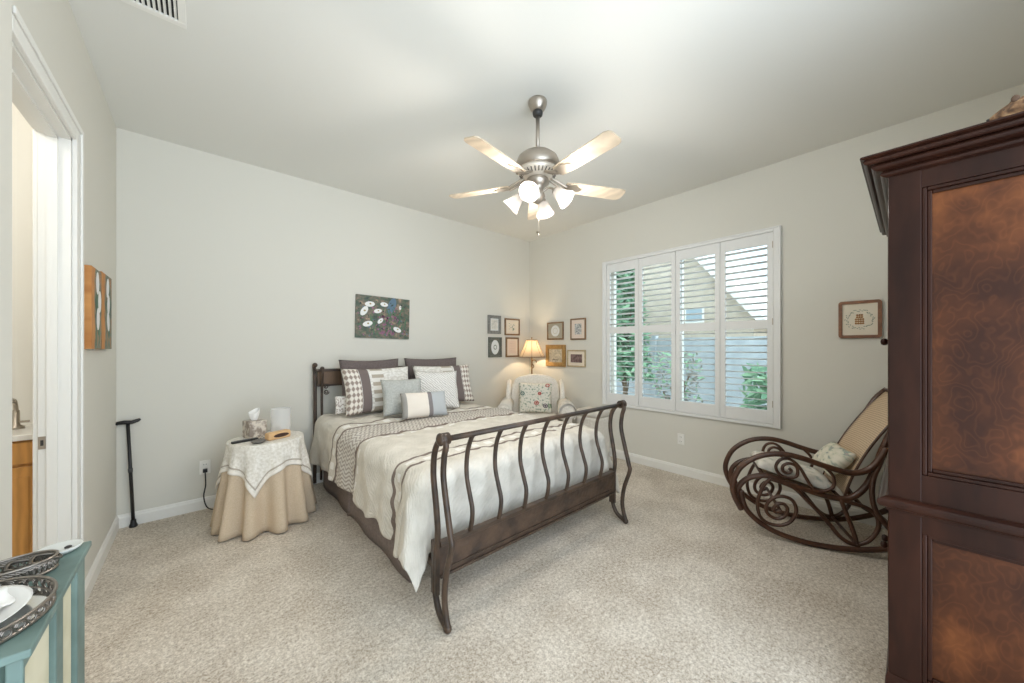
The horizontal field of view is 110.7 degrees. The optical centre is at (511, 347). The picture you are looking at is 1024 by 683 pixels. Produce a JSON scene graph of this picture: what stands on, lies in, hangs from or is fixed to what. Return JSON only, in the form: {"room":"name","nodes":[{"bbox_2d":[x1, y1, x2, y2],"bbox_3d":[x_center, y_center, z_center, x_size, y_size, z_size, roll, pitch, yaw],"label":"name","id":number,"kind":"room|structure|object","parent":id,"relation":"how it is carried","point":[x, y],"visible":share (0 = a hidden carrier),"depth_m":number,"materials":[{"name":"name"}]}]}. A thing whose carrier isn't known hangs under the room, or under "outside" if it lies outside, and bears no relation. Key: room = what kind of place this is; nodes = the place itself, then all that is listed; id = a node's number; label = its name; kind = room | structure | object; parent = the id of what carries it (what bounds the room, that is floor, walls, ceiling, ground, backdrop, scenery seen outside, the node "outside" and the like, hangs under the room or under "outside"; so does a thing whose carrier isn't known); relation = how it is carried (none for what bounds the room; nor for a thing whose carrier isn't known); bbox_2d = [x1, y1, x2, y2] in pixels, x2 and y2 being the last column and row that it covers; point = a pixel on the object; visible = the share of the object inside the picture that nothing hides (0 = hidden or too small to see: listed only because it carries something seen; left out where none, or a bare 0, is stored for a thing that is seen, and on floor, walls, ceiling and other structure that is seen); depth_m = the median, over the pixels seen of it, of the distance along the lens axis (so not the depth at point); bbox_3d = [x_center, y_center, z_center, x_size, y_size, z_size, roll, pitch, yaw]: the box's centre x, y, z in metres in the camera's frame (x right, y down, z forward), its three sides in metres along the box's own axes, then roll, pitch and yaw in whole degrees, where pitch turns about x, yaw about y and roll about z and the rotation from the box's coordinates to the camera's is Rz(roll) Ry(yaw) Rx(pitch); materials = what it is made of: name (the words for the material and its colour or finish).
{"room":"bedroom","nodes":[
{"label":"bedroom","id":0,"kind":"room"},
{"bbox_2d":[12,102,32,424],"bbox_3d":[-2.447,-0.146,0.940,1.278,3.050,2.250,0,0,-41],"label":"wall","id":1,"kind":"structure","parent":0,"point":[22,132],"depth_m":2.01,"materials":[{"name":"white paint"}]},
{"bbox_2d":[0,0,115,577],"bbox_3d":[-1.438,-0.146,0.869,0.142,3.050,4.806,0,0,-41],"label":"wall","id":2,"kind":"structure","parent":0,"point":[52,24],"depth_m":1.94,"materials":[{"name":"white paint"}]},
{"bbox_2d":[12,5,83,551],"bbox_3d":[-1.940,0.134,1.411,0.144,2.490,0.995,0,0,-41],"label":"door frame","id":3,"kind":"structure","parent":2,"relation":"in","point":[58,137],"depth_m":1.69,"materials":[{"name":"white wood"}]},
{"bbox_2d":[84,265,100,348],"bbox_3d":[-2.413,-0.221,2.038,0.028,0.460,0.262,0,0,-41],"label":"painting","id":4,"kind":"object","parent":2,"relation":"attached to","point":[92,276],"visible":1,"depth_m":1.97,"materials":[{"name":"orange paint"}]},
{"bbox_2d":[85,516,118,604],"bbox_3d":[-2.627,1.329,2.270,0.016,0.100,1.132,0,0,-41],"label":"baseboard","id":5,"kind":"structure","parent":2,"relation":"attached to","point":[96,567],"depth_m":2.19,"materials":[{"name":"white wood"}]},
{"bbox_2d":[100,271,111,348],"bbox_3d":[-2.621,-0.226,2.272,0.026,0.475,0.325,0,0,-41],"label":"painting","id":6,"kind":"object","parent":2,"relation":"attached to","point":[106,282],"visible":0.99,"depth_m":2.27,"materials":[{"name":"brown paint"}]},
{"bbox_2d":[116,128,529,514],"bbox_3d":[-1.407,-0.146,4.197,4.697,3.050,0.140,0,0,-41],"label":"wall","id":7,"kind":"structure","parent":0,"point":[234,278],"depth_m":3.24,"materials":[{"name":"white paint"}]},
{"bbox_2d":[199,460,210,474],"bbox_3d":[-2.624,1.024,3.022,0.072,0.116,0.010,0,0,-41],"label":"wall outlet","id":8,"kind":"object","parent":7,"relation":"attached to","point":[203,464],"visible":0.95,"depth_m":3.02,"materials":[{"name":"white plastic"}]},
{"bbox_2d":[203,468,212,509],"bbox_3d":[-2.501,1.205,2.986,0.258,0.344,0.046,0,0,9],"label":"power cord","id":9,"kind":"object","parent":7,"relation":"attached to","point":[205,470],"visible":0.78,"depth_m":2.98,"materials":[{"name":"black plastic"}]},
{"bbox_2d":[116,472,322,528],"bbox_3d":[-1.359,1.329,4.136,4.387,0.100,0.016,0,0,-41],"label":"baseboard","id":10,"kind":"structure","parent":7,"relation":"attached to","point":[170,510],"depth_m":2.87,"materials":[{"name":"white wood"}]},
{"bbox_2d":[355,294,409,338],"bbox_3d":[-1.466,-0.337,4.035,0.635,0.496,0.023,2,-1,-41],"label":"painting","id":11,"kind":"object","parent":7,"relation":"attached to","point":[375,316],"visible":1,"depth_m":4.01,"materials":[{"name":"multicoloured paint"}]},
{"bbox_2d":[488,315,500,333],"bbox_3d":[-0.253,-0.329,5.110,0.240,0.265,0.019,0,0,-41],"label":"picture frame","id":12,"kind":"object","parent":7,"relation":"attached to","point":[494,321],"visible":1,"depth_m":5.11,"materials":[{"name":"grey metal"}]},
{"bbox_2d":[491,319,497,329],"bbox_3d":[-0.253,-0.329,5.110,0.120,0.145,0.003,0,0,-41],"label":"artwork","id":13,"kind":"object","parent":12,"relation":"attached to","point":[494,322],"depth_m":5.11,"materials":[{"name":"paper"}]},
{"bbox_2d":[488,337,501,356],"bbox_3d":[-0.243,-0.001,5.117,0.245,0.290,0.021,0,0,-41],"label":"picture frame","id":14,"kind":"object","parent":7,"relation":"attached to","point":[494,343],"visible":1,"depth_m":5.11,"materials":[{"name":"black wood"}]},
{"bbox_2d":[490,339,499,355],"bbox_3d":[-0.246,-0.001,5.120,0.195,0.240,0.011,0,0,-41],"label":"artwork","id":15,"kind":"object","parent":14,"relation":"attached to","point":[494,343],"depth_m":5.11,"materials":[{"name":"white paper"}]},
{"bbox_2d":[505,337,518,356],"bbox_3d":[0.005,-0.001,5.338,0.260,0.296,0.019,0,0,-41],"label":"picture frame","id":16,"kind":"object","parent":7,"relation":"attached to","point":[511,343],"visible":1,"depth_m":5.33,"materials":[{"name":"brown wood"}]},
{"bbox_2d":[509,341,515,352],"bbox_3d":[0.005,-0.001,5.339,0.152,0.188,0.003,0,0,-41],"label":"artwork","id":17,"kind":"object","parent":16,"relation":"attached to","point":[512,344],"depth_m":5.34,"materials":[{"name":"beige paper"}]},
{"bbox_2d":[504,318,519,335],"bbox_3d":[0.005,-0.306,5.338,0.300,0.250,0.019,0,0,-41],"label":"picture frame","id":18,"kind":"object","parent":7,"relation":"attached to","point":[511,326],"visible":1,"depth_m":5.33,"materials":[{"name":"brown wood"}]},
{"bbox_2d":[507,321,517,332],"bbox_3d":[0.005,-0.306,5.338,0.216,0.166,0.003,0,0,-41],"label":"artwork","id":19,"kind":"object","parent":18,"relation":"attached to","point":[512,326],"depth_m":5.34,"materials":[{"name":"beige paper"}]},
{"bbox_2d":[85,456,887,682],"bbox_3d":[-0.658,1.439,1.652,6.947,0.120,4.946,0,0,-41],"label":"floor","id":20,"kind":"structure","parent":0,"point":[691,589],"depth_m":1.88,"materials":[{"name":"carpet"}]},
{"bbox_2d":[0,541,91,682],"bbox_3d":[-0.989,0.929,0.645,0.228,0.900,0.423,0,0,-41],"label":"base cabinet","id":21,"kind":"object","parent":20,"relation":"on","point":[52,649],"visible":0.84,"depth_m":0.71,"materials":[{"name":"paint"}]},
{"bbox_2d":[0,575,57,644],"bbox_3d":[-0.933,0.465,0.584,0.224,0.027,0.244,0,0,-33],"label":"tray","id":22,"kind":"object","parent":21,"relation":"on","point":[43,598],"visible":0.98,"depth_m":0.64,"materials":[{"name":"grey metal"}]},
{"bbox_2d":[0,585,32,622],"bbox_3d":[-0.933,0.463,0.584,0.168,0.017,0.198,0,0,-41],"label":"dish","id":23,"kind":"object","parent":22,"relation":"on","point":[22,594],"visible":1,"depth_m":0.64,"materials":[{"name":"white ceramic"}]},
{"bbox_2d":[0,586,15,607],"bbox_3d":[-0.933,0.449,0.585,0.129,0.013,0.155,0,0,-41],"label":"napkin","id":24,"kind":"object","parent":23,"relation":"on","point":[6,599],"visible":1,"depth_m":0.64,"materials":[{"name":"white paper"}]},
{"bbox_2d":[0,588,49,638],"bbox_3d":[-0.933,0.473,0.584,0.206,0.004,0.225,0,0,-33],"label":"mirror","id":25,"kind":"object","parent":22,"relation":"on","point":[39,595],"depth_m":0.62,"materials":[{"name":"mirror"}]},
{"bbox_2d":[0,549,58,584],"bbox_3d":[-1.027,0.462,0.731,0.084,0.033,0.113,0,0,39],"label":"tray","id":26,"kind":"object","parent":21,"relation":"on","point":[45,565],"visible":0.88,"depth_m":0.74,"materials":[{"name":"grey metal"}]},
{"bbox_2d":[1,564,50,583],"bbox_3d":[-1.027,0.473,0.731,0.074,0.004,0.101,0,0,39],"label":"mirror","id":27,"kind":"object","parent":26,"relation":"on","point":[46,569],"depth_m":0.74,"materials":[{"name":"mirror"}]},
{"bbox_2d":[0,552,62,572],"bbox_3d":[-1.020,0.452,0.736,0.034,0.018,0.107,0,0,41],"label":"metal ornament","id":28,"kind":"object","parent":26,"relation":"on","point":[8,567],"visible":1,"depth_m":0.74,"materials":[{"name":"silver metal"}]},
{"bbox_2d":[35,539,83,557],"bbox_3d":[-1.053,0.471,0.821,0.068,0.014,0.076,0,0,38],"label":"soap dish","id":29,"kind":"object","parent":21,"relation":"on","point":[64,547],"visible":0.51,"depth_m":0.83,"materials":[{"name":"white ceramic"}]},
{"bbox_2d":[115,418,140,527],"bbox_3d":[-2.935,0.964,2.700,0.141,0.829,0.052,0,0,-41],"label":"cane","id":30,"kind":"object","parent":20,"relation":"on","point":[133,523],"visible":1,"depth_m":2.71,"materials":[{"name":"black plastic"}]},
{"bbox_2d":[312,363,631,633],"bbox_3d":[-0.534,0.767,3.153,1.693,1.224,2.596,0,0,-41],"label":"sleigh bed","id":31,"kind":"object","parent":20,"relation":"on","point":[454,552],"visible":0.79,"depth_m":2.12,"materials":[{"name":"brown metal"}]},
{"bbox_2d":[323,470,410,582],"bbox_3d":[-1.234,1.190,2.780,0.030,0.370,1.920,0,0,-41],"label":"bed skirt","id":32,"kind":"object","parent":31,"relation":"hanging from","point":[369,526],"visible":0.35,"depth_m":2.61,"materials":[{"name":"fabric"}]},
{"bbox_2d":[519,337,544,373],"bbox_3d":[0.292,0.615,5.203,0.393,1.529,0.393,0,0,-41],"label":"floor lamp","id":33,"kind":"object","parent":20,"relation":"on","point":[531,349],"visible":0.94,"depth_m":5.10,"materials":[{"name":"beige fabric"}]},
{"bbox_2d":[497,374,574,422],"bbox_3d":[0.307,0.879,4.654,0.950,1.000,0.849,0,0,4],"label":"chair","id":34,"kind":"object","parent":20,"relation":"on","point":[510,401],"visible":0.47,"depth_m":4.90,"materials":[{"name":"beige fabric"}]},
{"bbox_2d":[518,383,551,412],"bbox_3d":[0.313,0.679,4.746,0.452,0.388,0.182,0,0,2],"label":"floral pillow","id":35,"kind":"object","parent":34,"relation":"on","point":[532,397],"visible":1,"depth_m":4.69,"materials":[{"name":"white fabric"}]},
{"bbox_2d":[525,412,557,420],"bbox_3d":[0.300,0.947,4.540,0.570,0.135,0.620,0,0,4],"label":"seat cushion","id":36,"kind":"object","parent":34,"relation":"on","point":[537,414],"depth_m":4.62,"materials":[{"name":"beige fabric"}]},
{"bbox_2d":[557,399,576,419],"bbox_3d":[0.676,0.766,4.377,0.214,0.196,0.360,0,0,4],"label":"cover","id":37,"kind":"object","parent":34,"relation":"on","point":[561,403],"visible":0.78,"depth_m":4.32,"materials":[{"name":"white fabric"}]},
{"bbox_2d":[577,406,609,452],"bbox_3d":[1.028,1.079,4.486,0.280,0.600,0.340,0,0,-41],"label":"ottoman","id":38,"kind":"object","parent":20,"relation":"on","point":[590,419],"visible":0.38,"depth_m":4.38,"materials":[{"name":"beige fabric"}]},
{"bbox_2d":[577,406,609,417],"bbox_3d":[1.028,0.823,4.486,0.280,0.088,0.340,0,0,-41],"label":"cushion","id":39,"kind":"object","parent":38,"relation":"on","point":[605,413],"depth_m":4.39,"materials":[{"name":"white fabric"}]},
{"bbox_2d":[723,387,887,552],"bbox_3d":[2.245,0.836,2.616,1.139,1.082,0.508,0,0,26],"label":"rocking chair","id":40,"kind":"object","parent":20,"relation":"on","point":[867,428],"visible":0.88,"depth_m":2.51,"materials":[{"name":"wicker"}]},
{"bbox_2d":[749,451,835,489],"bbox_3d":[2.101,0.913,2.685,0.445,0.153,0.380,0,0,26],"label":"seat cushion","id":41,"kind":"object","parent":40,"relation":"on","point":[817,479],"visible":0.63,"depth_m":2.57,"materials":[{"name":"white fabric"}]},
{"bbox_2d":[812,442,855,475],"bbox_3d":[2.340,0.809,2.582,0.170,0.182,0.360,0,0,26],"label":"floral throw pillow","id":42,"kind":"object","parent":40,"relation":"on","point":[833,454],"visible":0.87,"depth_m":2.49,"materials":[{"name":"beige fabric"}]},
{"bbox_2d":[860,111,1023,682],"bbox_3d":[2.006,0.339,1.445,1.260,2.080,0.748,0,0,-41],"label":"armoire","id":43,"kind":"object","parent":20,"relation":"on","point":[949,207],"visible":1,"depth_m":1.20,"materials":[{"name":"brown wood"}]},
{"bbox_2d":[986,94,1023,121],"bbox_3d":[1.644,-0.759,1.062,0.104,0.113,0.264,0,0,-41],"label":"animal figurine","id":44,"kind":"object","parent":43,"relation":"on","point":[1016,105],"visible":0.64,"depth_m":1.11,"materials":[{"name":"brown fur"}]},
{"bbox_2d":[68,0,1023,241],"bbox_3d":[-0.658,-1.731,1.652,6.947,0.120,4.946,0,0,-41],"label":"ceiling","id":45,"kind":"structure","parent":0,"point":[375,99],"depth_m":2.19,"materials":[{"name":"white paint"}]},
{"bbox_2d":[121,0,186,28],"bbox_3d":[-1.664,-1.665,1.633,0.230,0.012,0.370,0,0,-41],"label":"ceiling vent","id":46,"kind":"object","parent":45,"relation":"in","point":[173,11],"visible":1,"depth_m":1.74,"materials":[{"name":"white metal"}]},
{"bbox_2d":[449,95,624,235],"bbox_3d":[0.181,-1.214,2.364,1.272,0.913,1.258,0,0,-41],"label":"ceiling fan","id":47,"kind":"object","parent":45,"relation":"hanging from","point":[537,166],"visible":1,"depth_m":2.31,"materials":[{"name":"silver metal"}]},
{"bbox_2d":[530,84,1023,515],"bbox_3d":[1.931,-0.146,3.847,0.160,3.050,4.806,0,0,-41],"label":"wall","id":48,"kind":"structure","parent":0,"point":[834,250],"depth_m":3.13,"materials":[{"name":"white paint"}]},
{"bbox_2d":[547,322,563,339],"bbox_3d":[0.633,-0.240,5.178,0.019,0.258,0.316,0,0,-41],"label":"picture frame","id":49,"kind":"object","parent":48,"relation":"attached to","point":[555,330],"visible":1,"depth_m":5.17,"materials":[{"name":"brown wood"}]},
{"bbox_2d":[548,323,561,337],"bbox_3d":[0.635,-0.240,5.180,0.010,0.218,0.276,0,0,-41],"label":"artwork","id":50,"kind":"object","parent":49,"relation":"attached to","point":[554,329],"depth_m":5.18,"materials":[{"name":"beige paper"}]},
{"bbox_2d":[546,345,565,366],"bbox_3d":[0.636,0.122,5.167,0.029,0.317,0.374,0,0,-41],"label":"picture frame","id":51,"kind":"object","parent":48,"relation":"attached to","point":[555,354],"visible":1,"depth_m":5.15,"materials":[{"name":"gold metal"}]},
{"bbox_2d":[549,349,561,361],"bbox_3d":[0.636,0.122,5.166,0.004,0.183,0.240,0,0,-41],"label":"artwork","id":52,"kind":"object","parent":51,"relation":"attached to","point":[555,355],"depth_m":5.17,"materials":[{"name":"beige paper"}]},
{"bbox_2d":[567,350,585,366],"bbox_3d":[0.889,0.154,4.888,0.019,0.234,0.317,0,0,-41],"label":"picture frame","id":53,"kind":"object","parent":48,"relation":"attached to","point":[575,358],"visible":1,"depth_m":4.88,"materials":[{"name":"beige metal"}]},
{"bbox_2d":[571,354,581,362],"bbox_3d":[0.889,0.154,4.889,0.002,0.114,0.197,0,0,-41],"label":"artwork","id":54,"kind":"object","parent":53,"relation":"attached to","point":[575,358],"depth_m":4.88},
{"bbox_2d":[570,318,585,339],"bbox_3d":[0.908,-0.251,4.866,0.019,0.296,0.264,0,0,-41],"label":"picture frame","id":55,"kind":"object","parent":48,"relation":"attached to","point":[577,325],"visible":1,"depth_m":4.86,"materials":[{"name":"brown wood"}]},
{"bbox_2d":[575,324,580,333],"bbox_3d":[0.909,-0.251,4.867,0.002,0.146,0.114,0,0,-41],"label":"artwork","id":56,"kind":"object","parent":55,"relation":"attached to","point":[577,326],"depth_m":4.87},
{"bbox_2d":[678,433,683,444],"bbox_3d":[1.830,0.995,3.833,0.010,0.116,0.072,0,0,-41],"label":"wall outlet","id":57,"kind":"object","parent":48,"relation":"attached to","point":[680,436],"visible":1,"depth_m":3.83,"materials":[{"name":"white plastic"}]},
{"bbox_2d":[602,225,780,428],"bbox_3d":[1.844,-0.180,3.910,0.186,1.820,1.863,0,0,-41],"label":"window","id":58,"kind":"structure","parent":48,"relation":"in","point":[776,230],"depth_m":3.57,"materials":[{"name":"white wood"}]},
{"bbox_2d":[607,259,638,405],"bbox_3d":[1.363,-0.175,4.362,0.061,1.745,0.432,0,0,-41],"label":"shutter panel","id":59,"kind":"object","parent":58,"relation":"attached to","point":[632,264],"visible":1,"depth_m":4.34,"materials":[{"name":"white wood"}]},
{"bbox_2d":[639,252,675,410],"bbox_3d":[1.652,-0.175,4.035,0.061,1.745,0.433,0,0,-41],"label":"shutter panel","id":60,"kind":"object","parent":58,"relation":"attached to","point":[651,402],"visible":1,"depth_m":4.01,"materials":[{"name":"white wood"}]},
{"bbox_2d":[676,243,719,416],"bbox_3d":[1.938,-0.175,3.702,0.075,1.745,0.436,0,0,-41],"label":"shutter panel","id":61,"kind":"object","parent":58,"relation":"attached to","point":[712,249],"visible":1,"depth_m":3.69,"materials":[{"name":"white wood"}]},
{"bbox_2d":[720,232,772,423],"bbox_3d":[2.234,-0.175,3.377,0.061,1.745,0.435,0,0,-41],"label":"shutter panel","id":62,"kind":"object","parent":58,"relation":"attached to","point":[740,413],"visible":1,"depth_m":3.35,"materials":[{"name":"white wood"}]},
{"bbox_2d":[609,448,887,528],"bbox_3d":[1.865,1.329,3.789,0.016,0.100,4.806,0,0,-41],"label":"baseboard","id":63,"kind":"structure","parent":48,"relation":"attached to","point":[698,474],"depth_m":3.54,"materials":[{"name":"white wood"}]},
{"bbox_2d":[838,299,881,337],"bbox_3d":[2.743,-0.220,2.790,0.021,0.296,0.245,0,0,-41],"label":"picture frame","id":64,"kind":"object","parent":48,"relation":"attached to","point":[862,318],"visible":1,"depth_m":2.78,"materials":[{"name":"brown wood"}]},
{"bbox_2d":[842,303,877,334],"bbox_3d":[2.745,-0.220,2.792,0.015,0.262,0.215,0,0,-41],"label":"artwork","id":65,"kind":"object","parent":64,"relation":"attached to","point":[857,318],"depth_m":2.78,"materials":[{"name":"beige fabric"}]},
{"bbox_3d":[-2.410,1.373,0.973,1.178,0.012,2.050,0,0,-41],"label":"floor","id":66,"kind":"structure","parent":0,"visible":0},
{"bbox_2d":[12,424,32,556],"bbox_3d":[-2.805,0.904,1.729,0.747,0.925,0.387,0,0,-41],"label":"bathroom vanity","id":67,"kind":"object","parent":66,"relation":"on","point":[22,439],"visible":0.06,"depth_m":1.79,"materials":[{"name":"brown wood"}]},
{"bbox_2d":[12,424,32,441],"bbox_3d":[-2.809,0.457,1.733,0.747,0.030,0.377,0,0,-41],"label":"countertop","id":68,"kind":"structure","parent":67,"relation":"on","point":[26,433],"depth_m":1.80,"materials":[{"name":"white stone"}]},
{"bbox_2d":[12,398,29,429],"bbox_3d":[-2.662,0.356,1.886,0.090,0.171,0.147,0,0,-41],"label":"faucet","id":69,"kind":"object","parent":68,"relation":"on","point":[16,421],"visible":0.59,"depth_m":1.91,"materials":[{"name":"silver metal"}]},
{"label":"outside","id":70,"kind":"structure","parent":0,"visible":0},
{"bbox_3d":[10.916,1.679,14.991,27.786,0.100,36.000,0,0,-41],"label":"ground","id":71,"kind":"structure","parent":70,"visible":0},
{"bbox_2d":[616,269,653,394],"bbox_3d":[2.598,-0.466,8.121,1.368,4.193,1.344,0,0,-41],"label":"conifer tree","id":72,"kind":"object","parent":71,"relation":"on","point":[631,374],"visible":0.26,"depth_m":7.83,"materials":[{"name":"green plant"}]},
{"bbox_2d":[649,352,704,402],"bbox_3d":[2.918,0.837,6.221,0.923,1.590,0.931,0,0,-41],"label":"bush","id":73,"kind":"object","parent":71,"relation":"on","point":[687,354],"visible":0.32,"depth_m":6.22,"materials":[{"name":"green plant"}]},
{"bbox_2d":[616,252,766,337],"bbox_3d":[6.156,-1.821,15.154,7.000,6.900,9.650,0,0,-41],"label":"neighbor house","id":74,"kind":"structure","parent":71,"relation":"on","point":[752,280],"depth_m":10.97,"materials":[{"name":"beige paint"}]},
{"bbox_2d":[616,336,766,408],"bbox_3d":[3.662,0.669,8.577,0.150,1.920,20.000,0,0,-41],"label":"fence","id":75,"kind":"object","parent":71,"relation":"on","point":[702,385],"visible":0.02,"depth_m":7.77,"materials":[{"name":"white wood"}]},
{"bbox_2d":[739,362,766,409],"bbox_3d":[3.761,0.925,4.978,1.009,1.414,1.027,0,0,-41],"label":"shrub","id":76,"kind":"object","parent":71,"relation":"on","point":[753,368],"visible":0.06,"depth_m":5.00,"materials":[{"name":"green plant"}]},
{"bbox_3d":[-0.590,1.048,3.230,1.465,0.177,2.100,0,0,-41],"label":"box spring","id":77,"kind":"object","parent":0,"visible":0},
{"bbox_3d":[-0.590,0.841,3.230,1.465,0.233,2.100,0,0,-41],"label":"mattress","id":78,"kind":"object","parent":77,"relation":"on","visible":0},
{"bbox_2d":[310,401,619,591],"bbox_3d":[-0.516,0.939,3.212,1.960,0.598,2.275,0,0,-41],"label":"comforter","id":79,"kind":"object","parent":78,"relation":"on","point":[384,462],"visible":0.8,"depth_m":2.37,"materials":[{"name":"fabric"}]},
{"bbox_2d":[335,396,345,413],"bbox_3d":[-1.580,0.556,3.477,0.069,0.170,0.300,0,0,44],"label":"pillow","id":80,"kind":"object","parent":79,"relation":"on","point":[340,401],"visible":0.25,"depth_m":3.39,"materials":[{"name":"white fabric"}]},
{"bbox_2d":[339,359,397,395],"bbox_3d":[-1.490,0.383,3.750,0.177,0.515,0.642,0,0,44],"label":"bed pillow","id":81,"kind":"object","parent":79,"relation":"on","point":[391,363],"visible":0.2,"depth_m":3.68,"materials":[{"name":"brown fabric"}]},
{"bbox_2d":[341,366,407,415],"bbox_3d":[-1.348,0.426,3.589,0.225,0.438,0.704,0,0,45],"label":"pillow sham","id":82,"kind":"object","parent":79,"relation":"on","point":[363,388],"visible":0.67,"depth_m":3.44,"materials":[{"name":"white fabric"}]},
{"bbox_2d":[380,378,420,416],"bbox_3d":[-1.057,0.476,3.416,0.390,0.334,0.189,0,0,-31],"label":"throw pillow","id":83,"kind":"object","parent":79,"relation":"on","point":[391,389],"visible":0.76,"depth_m":3.33,"materials":[{"name":"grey fabric"}]},
{"bbox_2d":[400,391,447,419],"bbox_3d":[-0.818,0.534,3.300,0.430,0.227,0.163,0,0,-31],"label":"lumbar pillow","id":84,"kind":"object","parent":79,"relation":"on","point":[422,404],"visible":1,"depth_m":3.24,"materials":[{"name":"white fabric"}]},
{"bbox_2d":[404,357,455,379],"bbox_3d":[-0.947,0.383,4.229,0.681,0.515,0.174,0,0,-38],"label":"bed pillow","id":85,"kind":"object","parent":79,"relation":"on","point":[446,361],"visible":0.2,"depth_m":4.15,"materials":[{"name":"brown fabric"}]},
{"bbox_2d":[415,371,459,407],"bbox_3d":[-0.792,0.449,3.751,0.464,0.404,0.226,0,0,-24],"label":"throw pillow","id":86,"kind":"object","parent":79,"relation":"on","point":[430,381],"visible":0.63,"depth_m":3.72,"materials":[{"name":"white fabric"}]},
{"bbox_2d":[412,364,473,401],"bbox_3d":[-0.780,0.426,4.091,0.722,0.438,0.221,0,0,-37],"label":"pillow sham","id":87,"kind":"object","parent":79,"relation":"on","point":[464,392],"visible":0.38,"depth_m":4.14,"materials":[{"name":"white fabric"}]},
{"bbox_3d":[-1.969,1.058,2.838,0.474,0.644,0.474,0,0,-41],"label":"round side table","id":88,"kind":"object","parent":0,"visible":0},
{"bbox_2d":[210,465,316,541],"bbox_3d":[-1.960,1.049,2.843,0.712,0.640,0.711,0,0,-41],"label":"tablecloth","id":89,"kind":"object","parent":88,"relation":"on","point":[287,497],"visible":0.59,"depth_m":2.62,"materials":[{"name":"beige fabric"}]},
{"bbox_2d":[215,430,312,497],"bbox_3d":[-1.968,0.908,2.835,0.578,0.367,0.588,0,0,24],"label":"topper","id":90,"kind":"object","parent":89,"relation":"on","point":[254,463],"visible":0.83,"depth_m":2.63,"materials":[{"name":"white fabric"}]},
{"bbox_2d":[231,437,258,443],"bbox_3d":[-2.046,0.715,2.709,0.034,0.018,0.170,0,0,35],"label":"remote control","id":91,"kind":"object","parent":90,"relation":"on","point":[255,438],"visible":0.95,"depth_m":2.69,"materials":[{"name":"black plastic"}]},
{"bbox_2d":[242,408,266,438],"bbox_3d":[-2.081,0.610,2.859,0.124,0.228,0.124,0,0,31],"label":"tissue box","id":92,"kind":"object","parent":90,"relation":"on","point":[256,426],"visible":0.98,"depth_m":2.83,"materials":[{"name":"white paper"}]},
{"bbox_2d":[250,439,266,443],"bbox_3d":[-1.915,0.715,2.672,0.100,0.018,0.099,0,0,-41],"label":"dish","id":93,"kind":"object","parent":90,"relation":"on","point":[258,441],"visible":1,"depth_m":2.68,"materials":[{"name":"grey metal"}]},
{"bbox_2d":[265,429,290,440],"bbox_3d":[-1.858,0.695,2.808,0.065,0.058,0.170,0,0,27],"label":"case","id":94,"kind":"object","parent":90,"relation":"on","point":[274,435],"visible":0.93,"depth_m":2.78,"materials":[{"name":"beige wood"}]},
{"bbox_2d":[276,424,284,430],"bbox_3d":[-1.952,0.619,2.986,0.146,0.210,0.146,0,0,-41],"label":"glass","id":95,"kind":"object","parent":90,"relation":"on","point":[279,426],"visible":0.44,"depth_m":2.96,"materials":[{"name":"white glass"}]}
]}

